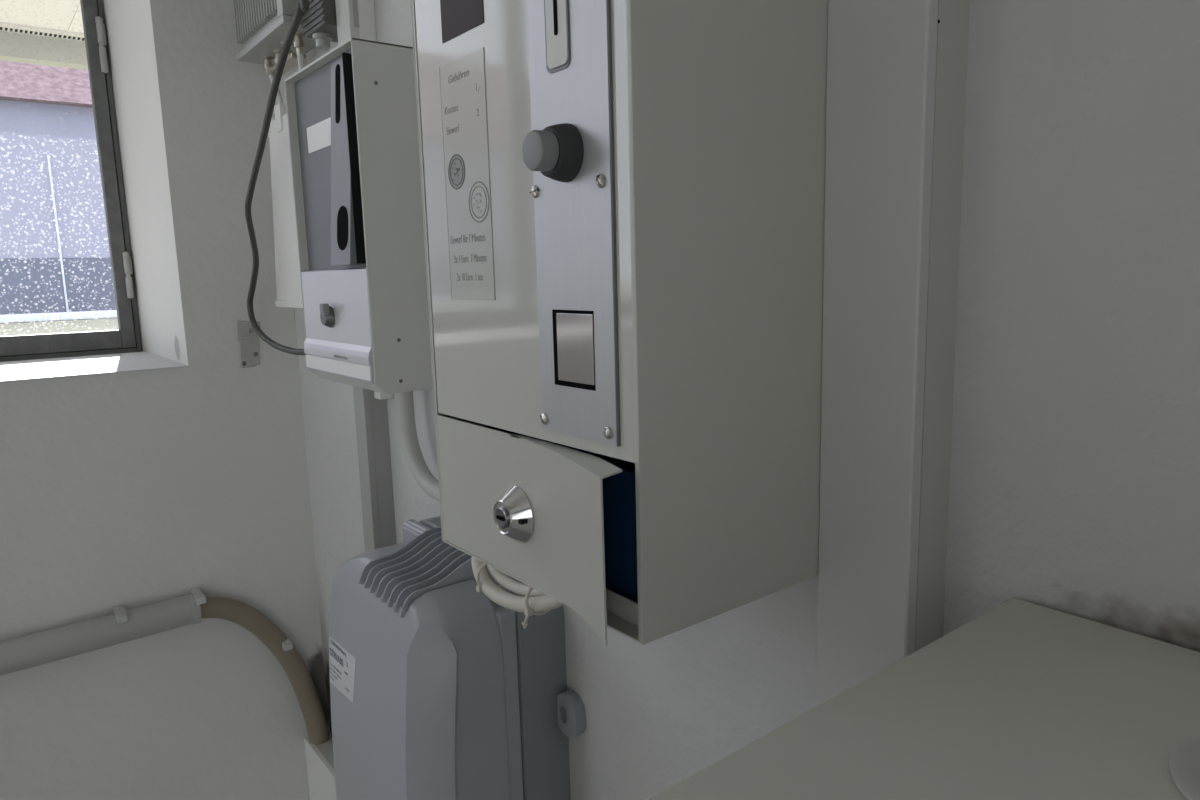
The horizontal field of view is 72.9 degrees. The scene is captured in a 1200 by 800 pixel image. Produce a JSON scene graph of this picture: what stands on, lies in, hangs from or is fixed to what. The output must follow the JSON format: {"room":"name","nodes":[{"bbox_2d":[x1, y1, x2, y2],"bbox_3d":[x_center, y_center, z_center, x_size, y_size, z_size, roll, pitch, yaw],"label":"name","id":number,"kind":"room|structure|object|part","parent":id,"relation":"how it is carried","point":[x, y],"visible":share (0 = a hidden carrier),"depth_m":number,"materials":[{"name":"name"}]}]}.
{"room":"laundry","nodes":[
{"label":"laundry","id":0,"kind":"room"},
{"bbox_2d":[0,0,328,799],"bbox_3d":[-1.765,-0.202,0.932,3.200,2.700,0.505,-8,11,-37],"label":"wall","id":1,"kind":"structure","parent":0,"point":[131,490],"depth_m":1.45,"materials":[{"name":"paint"}]},
{"bbox_2d":[0,0,142,361],"bbox_3d":[-1.821,-0.583,1.102,2.006,1.198,0.060,-8,11,-37],"label":"window","id":2,"kind":"structure","parent":1,"relation":"in","point":[127,339],"depth_m":1.72,"materials":[{"name":"grey metal"}]},
{"bbox_2d":[0,352,188,382],"bbox_3d":[-1.649,0.035,0.997,2.007,0.003,0.419,-8,11,-37],"label":"window sill","id":3,"kind":"structure","parent":1,"relation":"attached to","point":[64,367],"depth_m":1.48,"materials":[{"name":"paint"}]},
{"bbox_2d":[0,588,328,744],"bbox_3d":[-1.377,0.633,0.992,2.091,0.384,0.056,-8,11,-37],"label":"pipe","id":4,"kind":"object","parent":1,"relation":"attached to","point":[40,648],"visible":0.99,"depth_m":1.42,"materials":[{"name":"grey plastic"}]},
{"bbox_2d":[236,321,260,367],"bbox_3d":[-0.647,-0.104,1.501,0.043,0.087,0.007,-8,11,-37],"label":"wall plate","id":5,"kind":"object","parent":1,"relation":"attached to","point":[247,338],"visible":0.9,"depth_m":1.50,"materials":[{"name":"metal"}]},
{"bbox_2d":[276,0,1199,799],"bbox_3d":[0.560,-0.165,0.314,0.300,2.500,3.335,-8,11,-37],"label":"wall","id":6,"kind":"structure","parent":0,"point":[1074,489],"depth_m":0.48,"materials":[{"name":"paint"}]},
{"bbox_2d":[233,0,315,75],"bbox_3d":[-0.512,-0.715,1.285,0.082,0.360,0.258,-8,11,-37],"label":"electrical box","id":7,"kind":"object","parent":6,"relation":"attached to","point":[261,26],"visible":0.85,"depth_m":1.29,"materials":[{"name":"metal"}]},
{"bbox_2d":[267,67,282,102],"bbox_3d":[-0.542,-0.509,1.359,0.047,0.103,0.012,6,12,41],"label":"cable","id":8,"kind":"object","parent":7,"relation":"attached to","point":[279,97],"visible":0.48,"depth_m":1.35,"materials":[{"name":"white plastic"}]},
{"bbox_2d":[297,54,304,69],"bbox_3d":[-0.466,-0.490,1.266,0.010,0.093,0.044,-6,10,-26],"label":"cable","id":9,"kind":"object","parent":7,"relation":"attached to","point":[300,57],"visible":0.35,"depth_m":1.24,"materials":[{"name":"white plastic"}]},
{"bbox_2d":[268,103,302,307],"bbox_3d":[-0.499,-0.319,1.358,0.064,0.326,0.180,-8,11,-37],"label":"cable trunking","id":10,"kind":"object","parent":6,"relation":"attached to","point":[288,281],"visible":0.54,"depth_m":1.34,"materials":[{"name":"white plastic"}]},
{"bbox_2d":[301,0,337,49],"bbox_3d":[-0.396,-0.695,1.156,0.059,0.366,0.087,-8,11,-37],"label":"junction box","id":11,"kind":"object","parent":6,"relation":"attached to","point":[320,21],"visible":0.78,"depth_m":1.16,"materials":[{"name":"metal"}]},
{"bbox_2d":[304,730,336,799],"bbox_3d":[-0.274,0.850,1.300,0.052,0.231,0.984,-8,11,-37],"label":"duct","id":12,"kind":"object","parent":6,"relation":"attached to","point":[319,758],"visible":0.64,"depth_m":1.60,"materials":[{"name":"white plastic"}]},
{"bbox_2d":[335,0,375,44],"bbox_3d":[-0.351,-0.934,1.070,0.038,1.170,0.048,-8,11,-37],"label":"duct","id":13,"kind":"object","parent":6,"relation":"attached to","point":[355,18],"visible":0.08,"depth_m":1.12,"materials":[{"name":"white plastic"}]},
{"bbox_2d":[284,37,432,393],"bbox_3d":[-0.280,-0.215,1.020,0.154,0.385,0.229,-8,11,-37],"label":"box","id":14,"kind":"object","parent":6,"relation":"attached to","point":[352,120],"visible":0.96,"depth_m":0.93,"materials":[{"name":"grey metal"}]},
{"bbox_3d":[-0.337,-0.111,0.994,0.008,0.014,0.013,-8,11,-37],"label":"lock lever","id":15,"kind":"part","parent":14,"relation":"part of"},
{"bbox_3d":[-0.321,-0.276,0.979,0.002,0.245,0.222,-8,11,-37],"label":"recess panel","id":16,"kind":"part","parent":14,"relation":"part of","materials":[{"name":"grey metal"}]},
{"bbox_3d":[-0.324,-0.095,1.002,0.016,0.131,0.220,-8,11,-37],"label":"panel","id":17,"kind":"part","parent":14,"relation":"part of","materials":[{"name":"metal"}]},
{"bbox_2d":[353,386,396,551],"bbox_3d":[-0.344,0.272,1.287,0.043,0.880,0.074,-8,11,-37],"label":"duct","id":18,"kind":"object","parent":6,"relation":"attached to","point":[371,412],"visible":0.25,"depth_m":1.26,"materials":[{"name":"grey plastic"}]},
{"bbox_2d":[396,391,439,501],"bbox_3d":[-0.118,0.070,0.938,0.023,0.163,0.510,-8,11,-37],"label":"conduit","id":19,"kind":"object","parent":6,"relation":"attached to","point":[418,467],"visible":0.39,"depth_m":1.11,"materials":[{"name":"grey plastic"}]},
{"bbox_2d":[329,516,585,799],"bbox_3d":[-0.191,0.391,0.987,0.194,0.452,0.324,-8,11,-37],"label":"wall heater","id":20,"kind":"object","parent":6,"relation":"attached to","point":[440,690],"visible":0.92,"depth_m":0.90,"materials":[{"name":"grey plastic"}]},
{"bbox_2d":[411,0,827,645],"bbox_3d":[0.012,-0.165,0.583,0.236,0.576,0.252,-8,11,-37],"label":"machine","id":21,"kind":"object","parent":6,"relation":"attached to","point":[623,201],"visible":0.99,"depth_m":0.50,"materials":[{"name":"beige metal"}]},
{"bbox_2d":[448,154,464,189],"bbox_3d":[-0.102,-0.163,0.581,0.001,0.024,0.024,-8,11,-37],"label":"picture","id":22,"kind":"object","parent":21,"relation":"attached to","point":[456,162],"depth_m":0.58},
{"bbox_2d":[469,181,488,222],"bbox_3d":[-0.084,-0.137,0.561,0.001,0.028,0.028,-8,11,-37],"label":"picture","id":23,"kind":"object","parent":21,"relation":"attached to","point":[478,190],"depth_m":0.56},
{"bbox_2d":[471,557,563,628],"bbox_3d":[-0.040,0.148,0.751,0.100,0.096,0.200,-8,11,-37],"label":"cable bundle","id":24,"kind":"object","parent":21,"relation":"attached to","point":[534,602],"visible":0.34,"depth_m":0.76,"materials":[{"name":"white plastic"}]},
{"bbox_3d":[-0.054,-0.208,0.524,0.016,0.466,0.243,-8,11,-37],"label":"panel","id":25,"kind":"part","parent":21,"relation":"part of","materials":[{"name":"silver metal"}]},
{"bbox_3d":[-0.054,0.077,0.562,0.022,0.105,0.245,-7,10,-31],"label":"cash door","id":26,"kind":"part","parent":21,"relation":"part of","materials":[{"name":"beige metal"}]},
{"bbox_2d":[483,426,637,602],"bbox_3d":[0.030,0.071,0.628,0.168,0.092,0.223,-8,11,-37],"label":"drawer interior","id":27,"kind":"object","parent":21,"relation":"in","point":[619,490],"visible":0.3,"depth_m":0.52,"materials":[{"name":"blue metal"}]},
{"bbox_3d":[-0.017,-0.145,0.472,0.002,0.340,0.076,-8,11,-37],"label":"plate","id":28,"kind":"part","parent":21,"relation":"part of","materials":[{"name":"metal"}]},
{"bbox_2d":[816,0,969,705],"bbox_3d":[0.185,-0.186,0.511,0.046,2.500,0.070,-8,11,-37],"label":"pillar","id":29,"kind":"structure","parent":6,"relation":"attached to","point":[897,69],"depth_m":0.51,"materials":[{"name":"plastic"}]},
{"bbox_3d":[-0.514,-1.286,-0.816,3.100,0.120,3.535,-8,11,-37],"label":"ceiling","id":30,"kind":"structure","parent":0,"visible":0},
{"bbox_2d":[245,0,308,354],"bbox_3d":[-0.501,-0.797,1.173,0.030,1.463,0.406,-8,11,-37],"label":"power cable","id":31,"kind":"object","parent":30,"relation":"hanging from","point":[302,5],"visible":0.93,"depth_m":1.28,"materials":[{"name":"black rubber"}]},
{"bbox_3d":[-0.565,1.309,-0.502,2.800,0.100,3.535,-8,11,-37],"label":"floor","id":32,"kind":"structure","parent":0,"visible":0},
{"bbox_2d":[647,598,1199,799],"bbox_3d":[0.319,0.664,0.088,0.535,0.944,0.843,-8,11,-37],"label":"tabletop","id":33,"kind":"object","parent":32,"relation":"on","point":[1023,700],"visible":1,"depth_m":0.36,"materials":[{"name":"laminate"}]},
{"bbox_2d":[1169,738,1199,799],"bbox_3d":[0.266,0.151,0.308,0.082,0.004,0.082,-8,11,-37],"label":"round lid","id":34,"kind":"object","parent":33,"relation":"on","point":[1184,764],"visible":1,"depth_m":0.33,"materials":[{"name":"plastic"}]},
{"label":"outside","id":35,"kind":"structure","parent":0,"visible":0},
{"bbox_2d":[0,318,118,335],"bbox_3d":[-19.126,-2.468,24.344,80.000,0.300,57.910,-8,11,-37],"label":"ground","id":36,"kind":"structure","parent":35,"point":[27,328],"depth_m":14.20,"materials":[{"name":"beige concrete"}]},
{"bbox_2d":[0,60,115,314],"bbox_3d":[-13.762,-6.426,21.576,39.000,8.100,8.800,-8,11,-37],"label":"neighbouring house","id":37,"kind":"structure","parent":36,"relation":"on","point":[55,253],"depth_m":17.97,"materials":[{"name":"painted plaster"},{"name":"red clay roof tiles"}]},
{"bbox_2d":[0,310,116,323],"bbox_3d":[-10.144,-1.898,17.747,38.000,0.160,0.600,-8,11,-37],"label":"kerb","id":38,"kind":"object","parent":36,"relation":"on","point":[105,314],"depth_m":16.66,"materials":[{"name":"white concrete"}]},
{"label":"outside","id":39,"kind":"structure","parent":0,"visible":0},
{"bbox_2d":[0,0,87,69],"bbox_3d":[0.020,-1.190,2.995,4.060,0.182,0.900,-8,11,-37],"label":"roof eave","id":40,"kind":"object","parent":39,"point":[39,32],"visible":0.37,"depth_m":2.20},
{"bbox_2d":[0,22,84,40],"bbox_3d":[-0.177,-1.216,3.246,4.060,0.038,0.060,-8,11,-37],"label":"vent","id":41,"kind":"object","parent":40,"relation":"attached to","point":[10,30],"depth_m":2.21,"materials":[{"name":"white metal"}]}
]}

